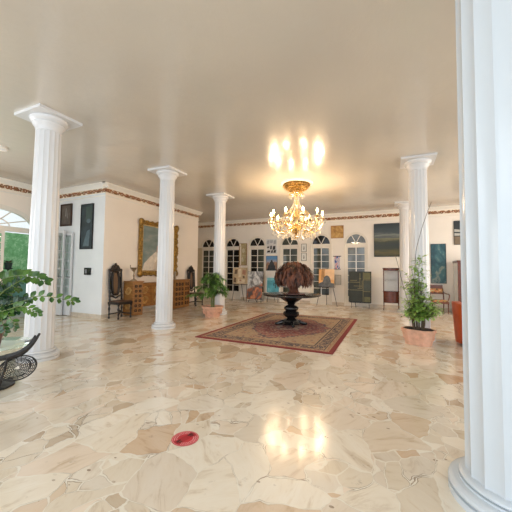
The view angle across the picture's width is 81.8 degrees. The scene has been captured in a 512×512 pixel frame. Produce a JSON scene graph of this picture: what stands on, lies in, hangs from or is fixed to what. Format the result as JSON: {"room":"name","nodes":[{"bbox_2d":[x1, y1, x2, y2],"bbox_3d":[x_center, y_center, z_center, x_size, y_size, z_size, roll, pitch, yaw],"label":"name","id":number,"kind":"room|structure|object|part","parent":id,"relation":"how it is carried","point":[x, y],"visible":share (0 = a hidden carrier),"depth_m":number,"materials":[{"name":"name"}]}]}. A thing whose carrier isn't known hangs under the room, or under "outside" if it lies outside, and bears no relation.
{"room":"historic interior","nodes":[
{"label":"historic interior","id":0,"kind":"room"},
{"bbox_2d":[0,188,30,216],"bbox_3d":[-8.756,-0.383,5.101,0.160,3.960,9.950,-1,-3,25],"label":"wall","id":1,"kind":"structure","parent":0,"point":[21,203],"depth_m":8.71,"materials":[{"name":"paint"}]},
{"bbox_2d":[0,204,29,280],"bbox_3d":[-7.330,0.142,8.136,0.140,3.240,2.240,-1,-3,25],"label":"door","id":2,"kind":"structure","parent":1,"relation":"in","point":[11,219],"depth_m":8.57,"materials":[{"name":"paint"}]},
{"bbox_3d":[-7.330,0.142,8.136,0.140,3.240,2.240,-1,-3,25],"label":"frame","id":3,"kind":"part","parent":2,"relation":"part of","materials":[{"name":"paint"}]},
{"bbox_2d":[0,177,31,197],"bbox_3d":[-8.604,-2.176,5.128,0.130,0.371,9.950,-1,-3,25],"label":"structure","id":4,"kind":"structure","parent":1,"relation":"attached to","point":[7,184],"depth_m":8.63,"materials":[{"name":"paint"}]},
{"bbox_3d":[-8.602,-2.297,5.134,0.130,0.130,9.950,-1,-3,25],"label":"cornice","id":5,"kind":"part","parent":4,"relation":"part of","materials":[{"name":"paint"}]},
{"bbox_2d":[55,230,65,314],"bbox_3d":[-6.282,0.507,9.206,0.770,2.600,0.090,-1,-3,25],"label":"door","id":6,"kind":"structure","parent":1,"relation":"in","point":[61,234],"depth_m":9.12,"materials":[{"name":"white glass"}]},
{"bbox_3d":[-6.269,0.246,9.242,0.646,1.905,0.006,-1,-3,25],"label":"pane","id":7,"kind":"part","parent":6,"relation":"part of","materials":[{"name":"clear glass"}]},
{"bbox_2d":[59,193,197,314],"bbox_3d":[-4.569,-0.038,11.176,2.400,3.959,4.600,-1,-3,25],"label":"wall","id":8,"kind":"structure","parent":0,"point":[116,221],"depth_m":9.08,"materials":[{"name":"paint"}]},
{"bbox_2d":[60,203,72,226],"bbox_3d":[-6.003,-1.296,9.342,0.550,0.700,0.035,-1,-3,25],"label":"painting","id":9,"kind":"object","parent":8,"relation":"attached to","point":[66,210],"visible":1,"depth_m":9.34},
{"bbox_2d":[62,232,73,314],"bbox_3d":[-5.977,0.543,9.163,0.700,2.530,0.090,-1,-3,25],"label":"door","id":10,"kind":"structure","parent":8,"relation":"in","point":[69,237],"depth_m":9.10,"materials":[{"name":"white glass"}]},
{"bbox_3d":[-5.964,0.282,9.199,0.576,1.835,0.006,-1,-3,25],"label":"pane","id":11,"kind":"part","parent":10,"relation":"part of","materials":[{"name":"clear glass"}]},
{"bbox_2d":[60,182,108,201],"bbox_3d":[-5.472,-1.947,9.089,2.530,0.371,0.130,-1,-3,25],"label":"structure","id":12,"kind":"structure","parent":8,"relation":"attached to","point":[95,188],"depth_m":9.03,"materials":[{"name":"paint"}]},
{"bbox_3d":[-5.502,-1.772,9.150,2.420,0.026,0.026,-1,-3,25],"label":"picture rail","id":13,"kind":"part","parent":12,"relation":"part of","materials":[{"name":"paint"}]},
{"bbox_3d":[-5.470,-2.068,9.095,2.530,0.130,0.130,-1,-3,25],"label":"cornice","id":14,"kind":"part","parent":12,"relation":"part of","materials":[{"name":"paint"}]},
{"bbox_2d":[79,203,93,248],"bbox_3d":[-5.107,-0.891,8.911,0.550,1.370,0.035,-1,-3,25],"label":"painting","id":15,"kind":"object","parent":8,"relation":"attached to","point":[87,210],"visible":1,"depth_m":8.90,"materials":[{"name":"teal paint"}]},
{"bbox_2d":[84,268,92,274],"bbox_3d":[-4.971,0.455,8.768,0.340,0.210,0.053,-1,-3,25],"label":"wall control box","id":16,"kind":"object","parent":8,"relation":"attached to","point":[87,271],"visible":1,"depth_m":8.74,"materials":[{"name":"black paint"}]},
{"bbox_2d":[68,302,196,318],"bbox_3d":[-4.584,1.878,11.066,2.425,0.120,4.625,-1,-3,25],"label":"baseboard","id":17,"kind":"structure","parent":8,"relation":"attached to","point":[86,315],"depth_m":8.83,"materials":[{"name":"stone"}]},
{"bbox_2d":[102,182,202,220],"bbox_3d":[-3.397,-1.843,10.738,0.130,0.371,4.860,-1,-3,25],"label":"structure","id":18,"kind":"structure","parent":8,"relation":"attached to","point":[113,189],"depth_m":9.85,"materials":[{"name":"paint"}]},
{"bbox_3d":[-3.447,-1.670,10.751,0.026,0.026,4.640,-1,-3,25],"label":"picture rail","id":19,"kind":"part","parent":18,"relation":"part of","materials":[{"name":"paint"}]},
{"bbox_2d":[137,218,178,276],"bbox_3d":[-3.446,-0.240,10.585,0.129,1.980,2.009,-1,-3,25],"label":"mirror","id":20,"kind":"object","parent":8,"relation":"attached to","point":[148,231],"visible":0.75,"depth_m":10.17,"materials":[{"name":"gold metal"}]},
{"bbox_3d":[-3.482,-0.239,10.602,0.050,1.590,1.630,-1,-3,25],"label":"moulding","id":21,"kind":"part","parent":20,"relation":"part of","materials":[{"name":"gold metal"}]},
{"bbox_2d":[0,0,459,222],"bbox_3d":[-0.134,-2.380,4.814,16.200,0.200,18.400,-1,-3,25],"label":"ceiling","id":22,"kind":"structure","parent":0,"point":[242,98],"depth_m":4.22,"materials":[{"name":"paint"}]},
{"bbox_2d":[0,145,7,151],"bbox_3d":[-5.369,-2.247,6.157,0.320,0.055,0.320,-1,-3,25],"label":"ceiling light","id":23,"kind":"object","parent":22,"relation":"attached to","point":[2,148],"visible":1,"depth_m":6.16,"materials":[{"name":"white paper"}]},
{"bbox_2d":[280,178,312,192],"bbox_3d":[1.162,-1.957,8.459,0.940,0.261,0.940,-1,-3,25],"label":"ceiling medallion","id":24,"kind":"object","parent":22,"relation":"attached to","point":[291,185],"visible":0.99,"depth_m":8.23,"materials":[{"name":"metal"}]},
{"bbox_2d":[268,192,325,240],"bbox_3d":[1.155,-1.147,8.474,1.580,1.398,1.662,3,-4,-44],"label":"chandelier","id":25,"kind":"object","parent":24,"relation":"hanging from","point":[296,229],"visible":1,"depth_m":8.34,"materials":[{"name":"gold metal"}]},
{"bbox_3d":[0.745,-0.989,8.553,0.661,0.662,0.036,0,-3,12],"label":"arm","id":26,"kind":"part","parent":25,"relation":"part of","materials":[{"name":"gold metal"}]},
{"bbox_3d":[0.772,-1.001,8.296,0.661,0.662,0.036,2,-3,-24],"label":"arm","id":27,"kind":"part","parent":25,"relation":"part of","materials":[{"name":"gold metal"}]},
{"bbox_3d":[0.945,-1.009,8.104,0.036,0.662,0.661,-1,-3,30],"label":"arm","id":28,"kind":"part","parent":25,"relation":"part of","materials":[{"name":"gold metal"}]},
{"bbox_3d":[1.156,-1.166,8.475,0.320,1.360,0.320,-1,-3,25],"label":"stem","id":29,"kind":"part","parent":25,"relation":"part of","materials":[{"name":"gold metal"}]},
{"bbox_3d":[1.163,-1.755,8.503,0.436,0.073,0.436,-1,-3,25],"label":"crown","id":30,"kind":"part","parent":25,"relation":"part of","materials":[{"name":"gold metal"}]},
{"bbox_3d":[1.198,-1.008,8.051,0.036,0.662,0.661,1,-3,-6],"label":"arm","id":31,"kind":"part","parent":25,"relation":"part of","materials":[{"name":"gold metal"}]},
{"bbox_3d":[1.434,-1.001,8.156,0.036,0.662,0.661,3,-4,-42],"label":"arm","id":32,"kind":"part","parent":25,"relation":"part of","materials":[{"name":"gold metal"}]},
{"bbox_3d":[1.563,-0.988,8.379,0.661,0.662,0.036,0,-3,12],"label":"arm","id":33,"kind":"part","parent":25,"relation":"part of","materials":[{"name":"gold metal"}]},
{"bbox_2d":[0,297,465,511],"bbox_3d":[-0.112,1.771,4.525,16.000,0.200,18.300,-1,-3,25],"label":"floor","id":34,"kind":"structure","parent":0,"point":[376,423],"depth_m":2.89,"materials":[{"name":"stone"}]},
{"bbox_2d":[0,333,40,390],"bbox_3d":[-3.022,1.234,3.606,1.182,0.725,0.824,1,-3,-2],"label":"glass table","id":35,"kind":"object","parent":34,"relation":"on","point":[29,342],"visible":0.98,"depth_m":3.31,"materials":[{"name":"black"}]},
{"bbox_2d":[0,340,24,351],"bbox_3d":[-3.028,1.052,3.454,0.400,0.035,0.400,1,-3,2],"label":"glass tray","id":36,"kind":"object","parent":35,"relation":"on","point":[5,344],"visible":1,"depth_m":3.50,"materials":[{"name":"glass"}]},
{"bbox_2d":[0,269,80,343],"bbox_3d":[-2.736,0.582,3.188,1.368,0.886,0.858,-1,-3,25],"label":"plant","id":37,"kind":"object","parent":36,"relation":"on","point":[8,303],"visible":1,"depth_m":3.25,"materials":[{"name":"green plant"}]},
{"bbox_3d":[-2.958,0.907,3.275,0.290,0.240,0.290,-1,-3,25],"label":"pot","id":38,"kind":"part","parent":37,"relation":"part of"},
{"bbox_3d":[-3.200,1.083,3.608,0.824,0.014,0.824,-1,-3,25],"label":"glass","id":39,"kind":"part","parent":35,"relation":"part of","materials":[{"name":"green"}]},
{"bbox_3d":[-2.858,1.055,3.340,0.877,0.391,0.101,0,-3,9],"label":"horned arm","id":40,"kind":"part","parent":35,"relation":"part of","materials":[{"name":"metal"}]},
{"bbox_2d":[14,103,82,363],"bbox_3d":[-3.488,-0.334,4.862,0.690,3.960,0.690,-1,-3,25],"label":"fluted column","id":41,"kind":"structure","parent":34,"relation":"on","point":[50,125],"depth_m":4.74,"materials":[{"name":"stone"}]},
{"bbox_2d":[108,263,132,319],"bbox_3d":[-4.031,1.019,8.759,0.514,1.625,0.508,-1,-3,25],"label":"chair","id":42,"kind":"object","parent":34,"relation":"on","point":[114,278],"visible":1,"depth_m":8.76,"materials":[{"name":"brown wood"}]},
{"bbox_3d":[-4.293,0.855,8.657,0.118,0.979,0.066,-1,-3,25],"label":"post","id":43,"kind":"part","parent":42,"relation":"part of","materials":[{"name":"brown wood"}]},
{"bbox_3d":[-4.207,0.804,8.851,0.039,0.680,0.250,-1,-3,25],"label":"cane panel","id":44,"kind":"part","parent":42,"relation":"part of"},
{"bbox_3d":[-4.209,0.851,8.850,0.119,0.854,0.433,-1,-3,25],"label":"splat frame","id":45,"kind":"part","parent":42,"relation":"part of","materials":[{"name":"brown wood"}]},
{"bbox_3d":[-4.011,1.378,8.731,0.440,0.075,0.500,-1,-3,25],"label":"seat frame","id":46,"kind":"part","parent":42,"relation":"part of","materials":[{"name":"brown wood"}]},
{"bbox_3d":[-3.997,1.326,8.727,0.430,0.030,0.480,-1,-3,25],"label":"seat","id":47,"kind":"part","parent":42,"relation":"part of","materials":[{"name":"fabric"}]},
{"bbox_3d":[-4.119,0.875,9.038,0.118,0.979,0.066,-1,-3,25],"label":"post","id":48,"kind":"part","parent":42,"relation":"part of","materials":[{"name":"brown wood"}]},
{"bbox_2d":[123,279,189,315],"bbox_3d":[-3.296,1.373,10.397,0.485,1.055,2.920,-1,-3,25],"label":"sideboard","id":49,"kind":"object","parent":34,"relation":"on","point":[142,293],"visible":0.78,"depth_m":9.68,"materials":[{"name":"brown wood"}]},
{"bbox_3d":[-3.952,1.311,9.128,0.347,0.960,0.030,0,-3,18],"label":"panel","id":50,"kind":"part","parent":49,"relation":"part of","materials":[{"name":"brown wood"}]},
{"bbox_2d":[130,265,136,280],"bbox_3d":[-3.842,0.533,9.292,0.205,0.502,0.200,1,-3,-13],"label":"candlestick","id":51,"kind":"object","parent":49,"relation":"on","point":[132,269],"visible":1,"depth_m":9.25,"materials":[{"name":"wood"}]},
{"bbox_3d":[-3.667,1.316,9.179,0.305,0.960,0.016,3,-4,-42],"label":"pierced door","id":52,"kind":"part","parent":49,"relation":"part of","materials":[{"name":"brown wood"}]},
{"bbox_3d":[-3.612,1.268,9.611,0.030,0.700,0.520,-1,-3,25],"label":"scroll door","id":53,"kind":"part","parent":49,"relation":"part of","materials":[{"name":"brown wood"}]},
{"bbox_3d":[-3.387,1.294,10.101,0.030,0.700,0.520,-1,-3,25],"label":"scroll door","id":54,"kind":"part","parent":49,"relation":"part of","materials":[{"name":"brown wood"}]},
{"bbox_3d":[-2.853,1.416,11.029,0.016,0.960,0.560,-1,-3,25],"label":"carved door","id":55,"kind":"part","parent":49,"relation":"part of","materials":[{"name":"brown wood"}]},
{"bbox_3d":[-2.685,1.440,11.480,0.015,0.960,0.406,0,-3,15],"label":"carved door","id":56,"kind":"part","parent":49,"relation":"part of","materials":[{"name":"brown wood"}]},
{"bbox_2d":[148,165,186,329],"bbox_3d":[-2.287,-0.192,7.487,0.690,3.960,0.690,-1,-3,25],"label":"fluted column","id":57,"kind":"structure","parent":34,"relation":"on","point":[167,175],"depth_m":7.34,"materials":[{"name":"stone"}]},
{"bbox_2d":[171,431,198,445],"bbox_3d":[-0.607,1.565,2.536,0.228,0.002,0.228,-1,-4,38],"label":"floor sticker","id":58,"kind":"object","parent":34,"relation":"on","point":[185,438],"visible":1,"depth_m":2.53,"materials":[{"name":"plastic"}]},
{"bbox_2d":[187,265,202,305],"bbox_3d":[-2.487,1.198,12.062,0.514,1.625,0.508,-1,-3,25],"label":"chair","id":59,"kind":"object","parent":34,"relation":"on","point":[190,272],"visible":0.76,"depth_m":12.12,"materials":[{"name":"brown wood"}]},
{"bbox_3d":[-2.665,1.029,12.152,0.119,0.854,0.433,-1,-3,25],"label":"splat frame","id":60,"kind":"part","parent":59,"relation":"part of","materials":[{"name":"brown wood"}]},
{"bbox_2d":[185,272,228,317],"bbox_3d":[-1.405,1.164,9.071,1.279,1.426,1.300,-1,-3,34],"label":"potted plant","id":61,"kind":"object","parent":34,"relation":"on","point":[210,311],"visible":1,"depth_m":9.01,"materials":[{"name":"green plant"}]},
{"bbox_2d":[202,305,223,317],"bbox_3d":[-1.350,1.718,9.179,0.690,0.330,0.690,-1,-3,25],"label":"pot","id":62,"kind":"object","parent":61,"relation":"attached to","point":[210,311],"depth_m":8.96,"materials":[{"name":"ceramic"}]},
{"bbox_2d":[206,192,233,314],"bbox_3d":[-1.227,-0.061,9.924,0.690,3.960,0.690,-1,-3,25],"label":"fluted column","id":63,"kind":"structure","parent":34,"relation":"on","point":[220,199],"depth_m":9.80,"materials":[{"name":"stone"}]},
{"bbox_2d":[232,284,246,301],"bbox_3d":[-0.690,1.420,13.963,0.810,1.394,0.491,-1,-3,25],"label":"display stand","id":64,"kind":"object","parent":34,"relation":"on","point":[235,284],"visible":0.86,"depth_m":13.79,"materials":[{"name":"black metal"}]},
{"bbox_2d":[233,268,246,283],"bbox_3d":[-0.750,0.926,13.856,0.740,0.760,0.065,-1,-3,25],"label":"painting","id":65,"kind":"object","parent":64,"relation":"on","point":[239,274],"visible":1,"depth_m":13.84},
{"bbox_2d":[195,312,356,354],"bbox_3d":[0.875,1.826,7.633,2.910,0.014,4.160,-1,-3,25],"label":"rug","id":66,"kind":"object","parent":34,"relation":"on","point":[324,335],"visible":1,"depth_m":6.79,"materials":[{"name":"fabric"}]},
{"bbox_2d":[262,292,320,327],"bbox_3d":[0.937,1.417,7.863,1.550,0.826,1.550,-1,-3,25],"label":"pedestal table","id":67,"kind":"object","parent":66,"relation":"on","point":[291,312],"visible":0.94,"depth_m":7.69,"materials":[{"name":"black paint"}]},
{"bbox_2d":[274,261,314,294],"bbox_3d":[1.011,0.569,7.888,1.103,0.870,1.036,-1,-3,25],"label":"sculpture","id":68,"kind":"object","parent":67,"relation":"on","point":[293,275],"visible":1,"depth_m":7.55,"materials":[{"name":"brown wood"}]},
{"bbox_2d":[317,268,336,304],"bbox_3d":[3.052,1.281,12.495,0.859,1.615,0.600,-1,-3,25],"label":"easel","id":69,"kind":"object","parent":34,"relation":"on","point":[326,268],"visible":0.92,"depth_m":12.46,"materials":[{"name":"wood"}]},
{"bbox_2d":[319,269,333,286],"bbox_3d":[2.953,0.917,12.382,0.640,0.739,0.080,-1,-3,25],"label":"painting","id":70,"kind":"object","parent":69,"relation":"on","point":[326,276],"visible":1,"depth_m":12.37},
{"bbox_2d":[382,268,398,309],"bbox_3d":[5.067,1.245,11.081,0.580,1.591,0.398,-1,-3,25],"label":"display cabinet","id":71,"kind":"object","parent":34,"relation":"on","point":[390,275],"visible":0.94,"depth_m":10.93,"materials":[{"name":"brown wood"}]},
{"bbox_3d":[5.079,0.516,11.126,0.540,0.070,0.378,-1,-3,25],"label":"rail","id":72,"kind":"part","parent":71,"relation":"part of","materials":[{"name":"brown wood"}]},
{"bbox_3d":[5.024,0.929,10.995,0.524,0.770,0.122,-1,-3,25],"label":"glass","id":73,"kind":"part","parent":71,"relation":"part of","materials":[{"name":"white"}]},
{"bbox_2d":[394,201,408,312],"bbox_3d":[5.401,0.051,10.661,0.690,3.960,0.690,-1,-3,25],"label":"fluted column","id":74,"kind":"structure","parent":34,"relation":"on","point":[403,206],"depth_m":10.54,"materials":[{"name":"stone"}]},
{"bbox_2d":[400,152,437,341],"bbox_3d":[3.599,-0.171,6.532,0.690,3.960,0.690,-1,-3,25],"label":"fluted column","id":75,"kind":"structure","parent":34,"relation":"on","point":[416,165],"depth_m":6.42,"materials":[{"name":"stone"}]},
{"bbox_2d":[394,203,444,346],"bbox_3d":[3.250,0.340,5.913,0.910,2.871,0.956,-1,-3,36],"label":"potted shrub","id":76,"kind":"object","parent":34,"relation":"on","point":[417,310],"visible":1,"depth_m":5.88,"materials":[{"name":"green plant"}]},
{"bbox_2d":[401,326,436,346],"bbox_3d":[3.282,1.625,5.964,0.600,0.310,0.430,-2,-4,45],"label":"planter","id":77,"kind":"object","parent":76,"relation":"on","point":[418,336],"depth_m":5.82,"materials":[{"name":"ceramic"}]},
{"bbox_3d":[3.392,0.190,5.982,0.322,2.562,0.034,-1,-3,32],"label":"whip stem","id":78,"kind":"part","parent":76,"relation":"part of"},
{"bbox_2d":[430,285,449,313],"bbox_3d":[6.559,1.547,10.654,0.624,0.983,0.601,0,-3,16],"label":"wooden armchair","id":79,"kind":"object","parent":34,"relation":"on","point":[437,289],"visible":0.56,"depth_m":10.82,"materials":[{"name":"brown wood"}]},
{"bbox_3d":[6.629,1.233,10.902,0.460,0.330,0.060,0,-3,16],"label":"rail","id":80,"kind":"part","parent":79,"relation":"part of","materials":[{"name":"brown wood"}]},
{"bbox_3d":[6.539,1.597,10.586,0.500,0.050,0.460,0,-3,16],"label":"seat","id":81,"kind":"part","parent":79,"relation":"part of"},
{"bbox_2d":[451,301,462,343],"bbox_3d":[4.444,1.361,5.931,0.858,0.860,0.890,-1,-3,25],"label":"leather armchair","id":82,"kind":"object","parent":34,"relation":"on","point":[456,305],"visible":0.26,"depth_m":5.92,"materials":[{"name":"orange leather"}]},
{"bbox_2d":[452,260,461,301],"bbox_3d":[7.467,1.104,10.419,0.740,1.880,0.840,-1,-3,25],"label":"display cabinet","id":83,"kind":"object","parent":34,"relation":"on","point":[456,264],"visible":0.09,"depth_m":10.30,"materials":[{"name":"brown wood"}]},
{"bbox_3d":[7.170,0.949,10.590,0.020,1.400,0.750,-1,-3,25],"label":"panel","id":84,"kind":"part","parent":83,"relation":"part of","materials":[{"name":"paint"}]},
{"bbox_2d":[448,0,511,511],"bbox_3d":[1.657,-0.416,1.951,0.748,3.960,0.748,-1,-3,25],"label":"fluted column","id":85,"kind":"structure","parent":34,"relation":"on","point":[480,480],"depth_m":1.83,"materials":[{"name":"stone"}]},
{"bbox_3d":[-0.008,1.503,13.419,0.720,1.198,0.296,-1,-3,25],"label":"display stand","id":86,"kind":"object","parent":34,"relation":"on","visible":0},
{"bbox_2d":[247,271,262,298],"bbox_3d":[-0.051,1.314,13.329,0.740,1.236,0.142,-1,-3,25],"label":"painting","id":87,"kind":"object","parent":86,"relation":"on","point":[255,278],"visible":1,"depth_m":13.32,"materials":[{"name":"multicoloured paint"}]},
{"bbox_3d":[0.823,1.571,13.625,0.660,1.096,0.369,-1,-3,25],"label":"display stand","id":88,"kind":"object","parent":34,"relation":"on","visible":0},
{"bbox_2d":[265,276,279,292],"bbox_3d":[0.779,1.328,13.534,0.720,0.780,0.097,-1,-3,25],"label":"painting","id":89,"kind":"object","parent":88,"relation":"on","point":[270,282],"visible":0.6,"depth_m":13.58,"materials":[{"name":"paint"}]},
{"bbox_2d":[198,213,460,307],"bbox_3d":[3.673,0.138,12.846,16.000,3.960,0.160,-1,-3,25],"label":"wall","id":90,"kind":"structure","parent":0,"point":[441,229],"depth_m":12.32,"materials":[{"name":"paint"}]},
{"bbox_2d":[197,248,201,295],"bbox_3d":[-3.100,0.862,15.752,0.490,2.560,0.040,-1,-3,25],"label":"shutter","id":91,"kind":"object","parent":90,"relation":"attached to","point":[199,266],"visible":0.48,"depth_m":15.71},
{"bbox_2d":[201,238,213,297],"bbox_3d":[-2.514,0.622,15.607,0.980,3.120,0.140,-1,-3,25],"label":"door","id":92,"kind":"structure","parent":90,"relation":"in","point":[207,245],"depth_m":15.68,"materials":[{"name":"paint"}]},
{"bbox_3d":[-2.676,0.750,15.708,0.339,2.110,0.006,-1,-3,25],"label":"pane","id":93,"kind":"part","parent":92,"relation":"part of","materials":[{"name":"glass"}]},
{"bbox_3d":[-2.514,0.622,15.607,0.980,3.120,0.140,-1,-3,25],"label":"frame","id":94,"kind":"part","parent":92,"relation":"part of","materials":[{"name":"paint"}]},
{"bbox_3d":[-2.330,0.746,15.550,0.339,2.110,0.006,-1,-3,25],"label":"pane","id":95,"kind":"part","parent":92,"relation":"part of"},
{"bbox_2d":[225,237,240,298],"bbox_3d":[-1.169,0.607,14.992,0.980,3.120,0.140,-1,-3,25],"label":"door","id":96,"kind":"structure","parent":90,"relation":"in","point":[232,244],"depth_m":15.03,"materials":[{"name":"paint"}]},
{"bbox_3d":[-1.330,0.735,15.093,0.339,2.110,0.006,-1,-3,25],"label":"pane","id":97,"kind":"part","parent":96,"relation":"part of","materials":[{"name":"glass"}]},
{"bbox_3d":[-0.984,0.732,14.935,0.339,2.110,0.006,-1,-3,25],"label":"pane","id":98,"kind":"part","parent":96,"relation":"part of","materials":[{"name":"glass"}]},
{"bbox_2d":[239,243,246,264],"bbox_3d":[-0.650,-0.081,14.722,0.430,1.100,0.035,-1,-3,25],"label":"painting","id":99,"kind":"object","parent":90,"relation":"attached to","point":[243,246],"visible":1,"depth_m":14.71,"materials":[{"name":"brown wood"}]},
{"bbox_2d":[247,236,265,300],"bbox_3d":[0.059,0.594,14.431,0.980,3.120,0.140,-1,-3,25],"label":"door","id":100,"kind":"structure","parent":90,"relation":"in","point":[257,245],"depth_m":14.46,"materials":[{"name":"paint"}]},
{"bbox_3d":[-0.102,0.722,14.532,0.339,2.110,0.006,-1,-3,25],"label":"pane","id":101,"kind":"part","parent":100,"relation":"part of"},
{"bbox_3d":[0.244,0.718,14.373,0.339,2.110,0.006,-1,-3,25],"label":"pane","id":102,"kind":"part","parent":100,"relation":"part of","materials":[{"name":"glass"}]},
{"bbox_2d":[266,239,276,253],"bbox_3d":[0.741,-0.455,14.106,0.560,0.720,0.035,-1,-3,25],"label":"painting","id":103,"kind":"object","parent":90,"relation":"attached to","point":[271,244],"visible":0.98,"depth_m":14.10,"materials":[{"name":"white paper"}]},
{"bbox_2d":[266,256,276,270],"bbox_3d":[0.745,0.344,14.060,0.570,0.700,0.035,-1,-3,25],"label":"painting","id":104,"kind":"object","parent":90,"relation":"attached to","point":[271,261],"visible":0.85,"depth_m":14.06,"materials":[{"name":"blue paint"}]},
{"bbox_2d":[279,237,299,302],"bbox_3d":[1.578,0.578,13.736,0.980,3.120,0.140,-1,-3,25],"label":"door","id":105,"kind":"structure","parent":90,"relation":"in","point":[289,249],"depth_m":13.80,"materials":[{"name":"paint"}]},
{"bbox_3d":[1.416,0.706,13.838,0.339,2.110,0.006,-1,-3,25],"label":"pane","id":106,"kind":"part","parent":105,"relation":"part of","materials":[{"name":"glass"}]},
{"bbox_3d":[1.763,0.702,13.679,0.339,2.110,0.006,-1,-3,25],"label":"pane","id":107,"kind":"part","parent":105,"relation":"part of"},
{"bbox_2d":[301,244,306,251],"bbox_3d":[2.181,-0.371,13.442,0.250,0.370,0.035,-1,-3,25],"label":"painting","id":108,"kind":"object","parent":90,"relation":"attached to","point":[303,246],"visible":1,"depth_m":13.44,"materials":[{"name":"white paper"}]},
{"bbox_2d":[301,253,306,260],"bbox_3d":[2.176,0.038,13.422,0.250,0.370,0.035,-1,-3,25],"label":"painting","id":109,"kind":"object","parent":90,"relation":"attached to","point":[303,255],"visible":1,"depth_m":13.42,"materials":[{"name":"white paper"}]},
{"bbox_2d":[310,234,331,304],"bbox_3d":[2.897,0.563,13.134,0.980,3.120,0.140,-1,-3,25],"label":"door","id":110,"kind":"structure","parent":90,"relation":"in","point":[321,245],"depth_m":13.17,"materials":[{"name":"paint"}]},
{"bbox_3d":[2.735,0.692,13.235,0.339,2.110,0.006,-1,-3,25],"label":"pane","id":111,"kind":"part","parent":110,"relation":"part of","materials":[{"name":"glass"}]},
{"bbox_3d":[3.082,0.688,13.077,0.339,2.110,0.006,-1,-3,25],"label":"pane","id":112,"kind":"part","parent":110,"relation":"part of","materials":[{"name":"glass"}]},
{"bbox_2d":[197,296,451,311],"bbox_3d":[3.159,2.056,12.878,15.000,0.120,0.020,-1,-3,25],"label":"baseboard","id":113,"kind":"structure","parent":90,"relation":"attached to","point":[276,300],"depth_m":12.13,"materials":[{"name":"stone"}]},
{"bbox_2d":[198,205,459,229],"bbox_3d":[3.179,-1.657,13.009,15.000,0.371,0.130,-1,-3,25],"label":"frieze","id":114,"kind":"structure","parent":90,"relation":"attached to","point":[454,208],"depth_m":12.70,"materials":[{"name":"paint"}]},
{"bbox_3d":[3.198,-1.482,13.048,15.000,0.026,0.026,-1,-3,25],"label":"picture rail","id":115,"kind":"part","parent":114,"relation":"part of","materials":[{"name":"paint"}]},
{"bbox_2d":[333,256,340,268],"bbox_3d":[3.517,0.288,12.800,0.340,0.590,0.032,-1,-3,25],"label":"scroll","id":116,"kind":"object","parent":90,"relation":"attached to","point":[337,258],"visible":0.91,"depth_m":12.80,"materials":[{"name":"multicoloured paper"}]},
{"bbox_2d":[335,257,339,268],"bbox_3d":[3.519,0.289,12.806,0.220,0.550,0.008,-1,-3,25],"label":"print","id":117,"kind":"object","parent":116,"relation":"on","point":[337,259],"depth_m":12.80},
{"bbox_2d":[331,225,343,237],"bbox_3d":[3.535,-1.050,12.859,0.540,0.550,0.035,-1,-3,25],"label":"painting","id":118,"kind":"object","parent":90,"relation":"attached to","point":[336,231],"visible":1,"depth_m":12.85,"materials":[{"name":"brown wood"}]},
{"bbox_2d":[335,275,340,284],"bbox_3d":[3.538,1.022,12.746,0.270,0.420,0.035,-1,-3,25],"label":"framed notice","id":119,"kind":"object","parent":90,"relation":"attached to","point":[337,277],"visible":1,"depth_m":12.74,"materials":[{"name":"paper"}]},
{"bbox_2d":[344,232,368,306],"bbox_3d":[4.243,0.549,12.519,0.980,3.120,0.140,-1,-3,25],"label":"door","id":120,"kind":"structure","parent":90,"relation":"in","point":[356,259],"depth_m":12.58,"materials":[{"name":"paint"}]},
{"bbox_3d":[4.081,0.677,12.620,0.339,2.110,0.006,-1,-3,25],"label":"pane","id":121,"kind":"part","parent":120,"relation":"part of","materials":[{"name":"glass"}]},
{"bbox_3d":[4.428,0.673,12.462,0.339,2.110,0.006,-1,-3,25],"label":"pane","id":122,"kind":"part","parent":120,"relation":"part of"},
{"bbox_2d":[374,223,399,256],"bbox_3d":[5.353,-0.650,12.005,1.040,1.360,0.035,-1,-3,25],"label":"painting","id":123,"kind":"object","parent":90,"relation":"attached to","point":[386,235],"visible":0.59,"depth_m":12.01,"materials":[{"name":"black metal"}]},
{"bbox_2d":[431,244,446,283],"bbox_3d":[6.938,0.287,11.229,0.500,1.500,0.035,-1,-3,25],"label":"painting","id":124,"kind":"object","parent":90,"relation":"attached to","point":[438,251],"visible":1,"depth_m":11.23,"materials":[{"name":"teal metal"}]},
{"bbox_2d":[453,221,459,244],"bbox_3d":[7.579,-0.869,10.999,0.360,0.900,0.035,-1,-3,25],"label":"painting","id":125,"kind":"object","parent":90,"relation":"attached to","point":[456,223],"visible":0.59,"depth_m":11.03,"materials":[{"name":"black metal"}]},
{"label":"outside","id":126,"kind":"structure","parent":0,"visible":0},
{"bbox_2d":[7,311,24,317],"bbox_3d":[-11.296,1.877,8.921,8.000,0.200,17.000,-1,-3,25],"label":"ground","id":127,"kind":"structure","parent":126,"point":[21,313],"depth_m":9.09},
{"bbox_2d":[3,260,13,270],"bbox_3d":[-7.585,0.962,9.001,0.322,1.680,0.320,-1,-3,25],"label":"potted plant","id":128,"kind":"object","parent":127,"relation":"on","point":[7,265],"visible":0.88,"depth_m":8.98,"materials":[{"name":"plant"}]},
{"bbox_3d":[-7.578,0.283,9.035,0.220,0.160,0.220,-1,-3,25],"label":"pot","id":129,"kind":"part","parent":128,"relation":"part of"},
{"bbox_2d":[3,232,28,296],"bbox_3d":[-8.749,0.475,8.933,0.150,2.620,9.000,-1,-3,25],"label":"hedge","id":130,"kind":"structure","parent":127,"relation":"on","point":[16,245],"depth_m":10.09,"materials":[{"name":"plant"}]},
{"bbox_3d":[4.156,1.420,11.780,0.800,1.297,0.273,-1,-3,25],"label":"display stand","id":131,"kind":"object","parent":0,"visible":0},
{"bbox_2d":[349,271,370,302],"bbox_3d":[4.111,1.220,11.685,0.840,1.215,0.181,-1,-3,25],"label":"painting","id":132,"kind":"object","parent":131,"relation":"on","point":[359,281],"visible":1,"depth_m":11.68,"materials":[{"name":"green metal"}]}
]}

